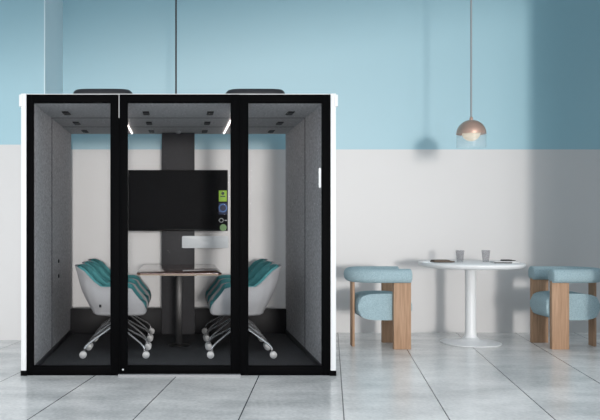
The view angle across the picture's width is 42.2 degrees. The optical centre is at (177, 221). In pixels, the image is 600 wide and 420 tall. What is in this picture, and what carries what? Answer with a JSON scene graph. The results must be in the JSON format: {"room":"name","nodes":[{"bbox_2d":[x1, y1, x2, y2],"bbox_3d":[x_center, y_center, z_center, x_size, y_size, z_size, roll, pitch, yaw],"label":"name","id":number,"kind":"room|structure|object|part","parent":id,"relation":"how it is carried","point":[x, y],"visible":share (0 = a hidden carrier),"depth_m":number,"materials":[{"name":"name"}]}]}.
{"room":"office","nodes":[
{"label":"office","id":0,"kind":"room"},
{"bbox_2d":[0,0,43,339],"bbox_3d":[-3.692,-0.880,8.220,4.615,4.200,0.720,0,0,0],"label":"wall","id":1,"kind":"structure","parent":0,"point":[21,21],"depth_m":7.86,"materials":[{"name":"paint"}]},
{"bbox_2d":[44,0,62,93],"bbox_3d":[-1.327,-0.880,8.220,0.115,4.200,0.720,0,0,0],"label":"trim","id":2,"kind":"structure","parent":1,"relation":"attached to","point":[53,9],"depth_m":8.10,"materials":[{"name":"paint"}]},
{"bbox_2d":[0,333,599,419],"bbox_3d":[1.500,1.270,2.340,15.000,0.100,12.680,0,0,0],"label":"floor","id":3,"kind":"structure","parent":0,"point":[520,378],"depth_m":5.54,"materials":[{"name":"tile"}]},
{"bbox_2d":[19,89,337,376],"bbox_3d":[0.004,0.059,7.093,2.532,2.323,2.215,0,0,0],"label":"pod","id":4,"kind":"object","parent":3,"relation":"on","point":[302,334],"visible":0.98,"depth_m":6.39,"materials":[{"name":"white paint"}]},
{"bbox_3d":[-1.225,0.080,7.114,0.042,2.200,2.172,0,0,0],"label":"panel","id":5,"kind":"part","parent":4,"relation":"part of","materials":[{"name":"white paint"}]},
{"bbox_3d":[-1.222,1.200,7.113,0.052,0.040,2.174,0,0,0],"label":"foot rail","id":6,"kind":"part","parent":4,"relation":"part of","materials":[{"name":"black metal"}]},
{"bbox_3d":[-1.142,1.167,7.130,0.012,0.043,2.060,0,0,0],"label":"skirting","id":7,"kind":"part","parent":4,"relation":"part of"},
{"bbox_3d":[-0.834,0.103,6.065,0.739,2.234,0.050,0,0,0],"label":"fixed panel","id":8,"kind":"part","parent":4,"relation":"part of","materials":[{"name":"black"}]},
{"bbox_3d":[-0.922,1.059,8.137,0.452,0.262,0.065,0,0,0],"label":"panel","id":9,"kind":"part","parent":4,"relation":"part of","materials":[{"name":"black"}]},
{"bbox_2d":[73,89,132,93],"bbox_3d":[-0.629,-1.063,6.500,0.504,0.080,0.504,0,0,0],"label":"vent hood","id":10,"kind":"object","parent":4,"relation":"attached to","point":[79,91],"depth_m":6.25,"materials":[{"name":"grey plastic"}]},
{"bbox_2d":[75,264,150,358],"bbox_3d":[-0.588,0.784,6.835,0.680,0.810,0.474,0,0,0],"label":"office chair","id":11,"kind":"object","parent":4,"relation":"on","point":[95,289],"visible":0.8,"depth_m":6.64,"materials":[{"name":"white plastic"}]},
{"bbox_3d":[-0.701,1.025,6.715,0.310,0.204,0.018,0,0,-39],"label":"leg","id":12,"kind":"part","parent":11,"relation":"part of","materials":[{"name":"silver metal"}]},
{"bbox_3d":[-0.701,1.025,6.955,0.310,0.204,0.018,0,0,39],"label":"leg","id":13,"kind":"part","parent":11,"relation":"part of","materials":[{"name":"silver metal"}]},
{"bbox_3d":[-0.405,1.025,6.715,0.310,0.204,0.018,0,0,39],"label":"leg","id":14,"kind":"part","parent":11,"relation":"part of","materials":[{"name":"silver metal"}]},
{"bbox_3d":[-0.405,1.025,6.955,0.310,0.204,0.018,0,0,-39],"label":"leg","id":15,"kind":"part","parent":11,"relation":"part of","materials":[{"name":"silver metal"}]},
{"bbox_2d":[82,261,152,346],"bbox_3d":[-0.588,0.784,7.345,0.680,0.810,0.474,0,0,0],"label":"office chair","id":16,"kind":"object","parent":4,"relation":"on","point":[95,267],"visible":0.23,"depth_m":7.48,"materials":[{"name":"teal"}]},
{"bbox_3d":[-0.701,1.025,7.224,0.310,0.204,0.018,0,0,-39],"label":"leg","id":17,"kind":"part","parent":16,"relation":"part of","materials":[{"name":"silver metal"}]},
{"bbox_3d":[-0.405,1.025,7.224,0.310,0.204,0.018,0,0,39],"label":"leg","id":18,"kind":"part","parent":16,"relation":"part of","materials":[{"name":"silver metal"}]},
{"bbox_3d":[-0.405,1.025,7.465,0.310,0.204,0.018,0,0,-39],"label":"leg","id":19,"kind":"part","parent":16,"relation":"part of","materials":[{"name":"silver metal"}]},
{"bbox_2d":[88,259,154,338],"bbox_3d":[-0.588,0.784,7.855,0.680,0.810,0.474,0,0,0],"label":"office chair","id":20,"kind":"object","parent":4,"relation":"on","point":[99,263],"visible":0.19,"depth_m":8.00,"materials":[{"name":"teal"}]},
{"bbox_3d":[-0.405,1.025,7.734,0.310,0.204,0.018,0,0,39],"label":"leg","id":21,"kind":"part","parent":20,"relation":"part of","materials":[{"name":"silver metal"}]},
{"bbox_3d":[-0.405,1.025,7.976,0.310,0.204,0.018,0,0,-39],"label":"leg","id":22,"kind":"part","parent":20,"relation":"part of","materials":[{"name":"silver metal"}]},
{"bbox_3d":[-0.433,1.059,8.137,0.519,0.262,0.065,0,0,0],"label":"panel","id":23,"kind":"part","parent":4,"relation":"part of","materials":[{"name":"black"}]},
{"bbox_2d":[128,170,227,230],"bbox_3d":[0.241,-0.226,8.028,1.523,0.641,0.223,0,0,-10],"label":"television","id":24,"kind":"object","parent":4,"relation":"attached to","point":[158,200],"visible":1,"depth_m":7.97,"materials":[{"name":"black"}]},
{"bbox_3d":[0.004,-0.976,7.130,2.416,0.060,2.080,0,0,0],"label":"ceiling panel","id":25,"kind":"part","parent":4,"relation":"part of","materials":[{"name":"grey fabric"}]},
{"bbox_3d":[0.004,1.205,7.130,2.416,0.030,2.120,0,0,0],"label":"floor panel","id":26,"kind":"part","parent":4,"relation":"part of","materials":[{"name":"grey carpet"}]},
{"bbox_2d":[137,264,221,346],"bbox_3d":[0.010,0.819,7.360,0.750,0.742,1.340,0,0,0],"label":"meeting table","id":27,"kind":"object","parent":4,"relation":"on","point":[178,270],"visible":1,"depth_m":7.28,"materials":[{"name":"brown wood"}]},
{"bbox_3d":[0.010,1.181,7.330,0.210,0.018,0.210,0,0,0],"label":"plate","id":28,"kind":"part","parent":27,"relation":"part of","materials":[{"name":"black metal"}]},
{"bbox_3d":[0.011,0.097,6.059,0.950,2.222,0.050,0,0,0],"label":"door","id":29,"kind":"part","parent":4,"relation":"part of","materials":[{"name":"black"}]},
{"bbox_3d":[0.011,1.214,6.027,0.970,0.013,0.085,0,0,0],"label":"door sill","id":30,"kind":"part","parent":4,"relation":"part of","materials":[{"name":"grey metal"}]},
{"bbox_2d":[182,236,227,247],"bbox_3d":[0.287,0.211,8.031,0.490,0.127,0.036,0,0,0],"label":"board","id":31,"kind":"object","parent":4,"relation":"attached to","point":[187,241],"visible":1,"depth_m":8.01,"materials":[{"name":"white plastic"}]},
{"bbox_3d":[0.442,1.059,8.137,0.519,0.262,0.065,0,0,0],"label":"panel","id":32,"kind":"part","parent":4,"relation":"part of","materials":[{"name":"black"}]},
{"bbox_2d":[202,259,267,337],"bbox_3d":[0.592,0.784,7.855,0.680,0.810,0.474,0,0,0],"label":"office chair","id":33,"kind":"object","parent":4,"relation":"on","point":[254,264],"visible":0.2,"depth_m":8.00,"materials":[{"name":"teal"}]},
{"bbox_3d":[0.409,1.025,7.976,0.310,0.204,0.018,0,0,39],"label":"leg","id":34,"kind":"part","parent":33,"relation":"part of","materials":[{"name":"silver metal"}]},
{"bbox_3d":[0.409,1.025,7.734,0.310,0.204,0.018,0,0,-39],"label":"leg","id":35,"kind":"part","parent":33,"relation":"part of","materials":[{"name":"silver metal"}]},
{"bbox_2d":[203,261,273,346],"bbox_3d":[0.592,0.784,7.345,0.680,0.810,0.474,0,0,0],"label":"office chair","id":36,"kind":"object","parent":4,"relation":"on","point":[260,267],"visible":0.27,"depth_m":7.49,"materials":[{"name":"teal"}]},
{"bbox_3d":[0.409,1.025,7.465,0.310,0.204,0.018,0,0,39],"label":"leg","id":37,"kind":"part","parent":36,"relation":"part of","materials":[{"name":"silver metal"}]},
{"bbox_3d":[0.409,1.025,7.224,0.310,0.204,0.018,0,0,-39],"label":"leg","id":38,"kind":"part","parent":36,"relation":"part of","materials":[{"name":"silver metal"}]},
{"bbox_3d":[0.705,1.025,7.224,0.310,0.204,0.018,0,0,39],"label":"leg","id":39,"kind":"part","parent":36,"relation":"part of","materials":[{"name":"silver metal"}]},
{"bbox_2d":[205,264,281,358],"bbox_3d":[0.592,0.784,6.835,0.680,0.810,0.474,0,0,0],"label":"office chair","id":40,"kind":"object","parent":4,"relation":"on","point":[261,288],"visible":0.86,"depth_m":6.64,"materials":[{"name":"grey plastic"}]},
{"bbox_3d":[0.409,1.025,6.955,0.310,0.204,0.018,0,0,39],"label":"leg","id":41,"kind":"part","parent":40,"relation":"part of","materials":[{"name":"silver metal"}]},
{"bbox_3d":[0.409,1.025,6.715,0.310,0.204,0.018,0,0,-39],"label":"leg","id":42,"kind":"part","parent":40,"relation":"part of","materials":[{"name":"silver metal"}]},
{"bbox_3d":[0.705,1.025,6.955,0.310,0.204,0.018,0,0,-39],"label":"leg","id":43,"kind":"part","parent":40,"relation":"part of","materials":[{"name":"silver metal"}]},
{"bbox_3d":[0.705,1.025,6.715,0.310,0.204,0.018,0,0,39],"label":"leg","id":44,"kind":"part","parent":40,"relation":"part of","materials":[{"name":"silver metal"}]},
{"bbox_2d":[225,89,284,93],"bbox_3d":[0.646,-1.063,6.500,0.504,0.080,0.504,0,0,0],"label":"vent hood","id":45,"kind":"object","parent":4,"relation":"attached to","point":[233,91],"depth_m":6.25,"materials":[{"name":"grey plastic"}]},
{"bbox_3d":[0.930,1.059,8.137,0.452,0.262,0.065,0,0,0],"label":"panel","id":46,"kind":"part","parent":4,"relation":"part of","materials":[{"name":"black"}]},
{"bbox_3d":[0.849,0.103,6.065,0.725,2.234,0.050,0,0,0],"label":"fixed panel","id":47,"kind":"part","parent":4,"relation":"part of","materials":[{"name":"black"}]},
{"bbox_3d":[1.150,1.167,7.130,0.012,0.043,2.060,0,0,0],"label":"skirting","id":48,"kind":"part","parent":4,"relation":"part of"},
{"bbox_3d":[1.123,-0.350,6.036,0.020,0.159,0.052,0,0,0],"label":"pull handle","id":49,"kind":"part","parent":4,"relation":"part of","materials":[{"name":"white paint"}]},
{"bbox_3d":[1.230,1.200,7.113,0.052,0.040,2.174,0,0,0],"label":"foot rail","id":50,"kind":"part","parent":4,"relation":"part of","materials":[{"name":"black"}]},
{"bbox_3d":[1.233,0.080,7.114,0.042,2.200,2.172,0,0,0],"label":"panel","id":51,"kind":"part","parent":4,"relation":"part of","materials":[{"name":"white paint"}]},
{"bbox_2d":[344,266,411,348],"bbox_3d":[1.950,0.835,7.500,0.616,0.771,0.552,0,0,0],"label":"barrel chair","id":52,"kind":"object","parent":3,"relation":"on","point":[392,305],"visible":1,"depth_m":7.33,"materials":[{"name":"blue fabric"}]},
{"bbox_3d":[1.721,0.890,7.500,0.022,0.660,0.110,0,0,0],"label":"leg","id":53,"kind":"part","parent":52,"relation":"part of","materials":[{"name":"brown wood"}]},
{"bbox_3d":[1.998,0.820,7.500,0.520,0.256,0.344,0,0,0],"label":"seat","id":54,"kind":"part","parent":52,"relation":"part of","materials":[{"name":"blue fabric"}]},
{"bbox_3d":[2.148,0.890,7.704,0.165,0.660,0.048,0,0,0],"label":"leg","id":55,"kind":"part","parent":52,"relation":"part of","materials":[{"name":"brown wood"}]},
{"bbox_3d":[2.148,0.890,7.296,0.165,0.660,0.048,0,0,0],"label":"leg","id":56,"kind":"part","parent":52,"relation":"part of","materials":[{"name":"brown wood"}]},
{"bbox_2d":[418,260,525,347],"bbox_3d":[2.945,0.812,7.650,1.014,0.815,1.014,0,0,0],"label":"pedestal table","id":57,"kind":"object","parent":3,"relation":"on","point":[470,339],"visible":0.98,"depth_m":7.59,"materials":[{"name":"white paint"}]},
{"bbox_2d":[430,260,454,261],"bbox_3d":[2.650,0.390,7.620,0.210,0.022,0.120,0,0,-3],"label":"napkin","id":58,"kind":"object","parent":57,"relation":"on","point":[431,260],"visible":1,"depth_m":7.56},
{"bbox_3d":[2.945,0.814,7.650,0.150,0.722,0.150,0,0,0],"label":"stem","id":59,"kind":"part","parent":57,"relation":"part of","materials":[{"name":"white paint"}]},
{"bbox_2d":[490,261,519,262],"bbox_3d":[3.245,0.396,7.550,0.250,0.018,0.140,0,0,3],"label":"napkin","id":60,"kind":"object","parent":57,"relation":"on","point":[490,261],"visible":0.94,"depth_m":7.49,"materials":[{"name":"white paper"}]},
{"bbox_2d":[528,266,599,348],"bbox_3d":[3.860,0.835,7.500,0.616,0.771,0.552,0,0,0],"label":"barrel chair","id":61,"kind":"object","parent":3,"relation":"on","point":[561,305],"visible":1,"depth_m":7.33,"materials":[{"name":"blue fabric"}]},
{"bbox_3d":[3.662,0.890,7.704,0.165,0.660,0.048,0,0,0],"label":"leg","id":62,"kind":"part","parent":61,"relation":"part of","materials":[{"name":"brown wood"}]},
{"bbox_3d":[3.662,0.890,7.296,0.165,0.660,0.048,0,0,0],"label":"leg","id":63,"kind":"part","parent":61,"relation":"part of","materials":[{"name":"brown wood"}]},
{"bbox_3d":[3.812,0.820,7.500,0.520,0.256,0.344,0,0,0],"label":"seat","id":64,"kind":"part","parent":61,"relation":"part of","materials":[{"name":"blue fabric"}]},
{"bbox_3d":[4.089,0.890,7.500,0.022,0.660,0.110,0,0,0],"label":"leg","id":65,"kind":"part","parent":61,"relation":"part of","materials":[{"name":"brown wood"}]},
{"bbox_2d":[63,0,599,332],"bbox_3d":[3.865,-0.880,8.480,10.270,4.200,0.200,0,0,0],"label":"wall","id":66,"kind":"structure","parent":0,"point":[410,189],"depth_m":8.38,"materials":[{"name":"paint"}]},
{"bbox_3d":[1.500,-3.055,6.390,15.000,0.150,4.380,0,0,0],"label":"ceiling","id":67,"kind":"structure","parent":0,"visible":0},
{"bbox_2d":[175,0,176,93],"bbox_3d":[-0.019,-2.002,7.300,0.100,1.957,0.100,0,0,0],"label":"hanging cable","id":68,"kind":"object","parent":67,"relation":"hanging from","point":[175,0],"visible":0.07,"depth_m":7.29,"materials":[{"name":"grey plastic"}]},
{"bbox_2d":[456,0,486,140],"bbox_3d":[2.816,-1.848,7.300,0.274,2.264,0.274,0,0,0],"label":"pendant lamp","id":69,"kind":"object","parent":67,"relation":"hanging from","point":[471,129],"visible":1,"depth_m":7.26,"materials":[{"name":"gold metal"}]},
{"bbox_3d":[2.816,-1.990,7.300,0.018,1.979,0.017,0,0,0],"label":"cord","id":70,"kind":"part","parent":69,"relation":"part of","materials":[{"name":"grey plastic"}]},
{"bbox_3d":[2.816,-0.927,7.300,0.274,0.167,0.274,0,0,0],"label":"lamp shade","id":71,"kind":"part","parent":69,"relation":"part of","materials":[{"name":"orange metal"}]},
{"bbox_3d":[2.816,-0.841,7.300,0.170,0.130,0.170,0,0,0],"label":"bulb","id":72,"kind":"part","parent":69,"relation":"part of","materials":[{"name":"beige glass"}]}
]}

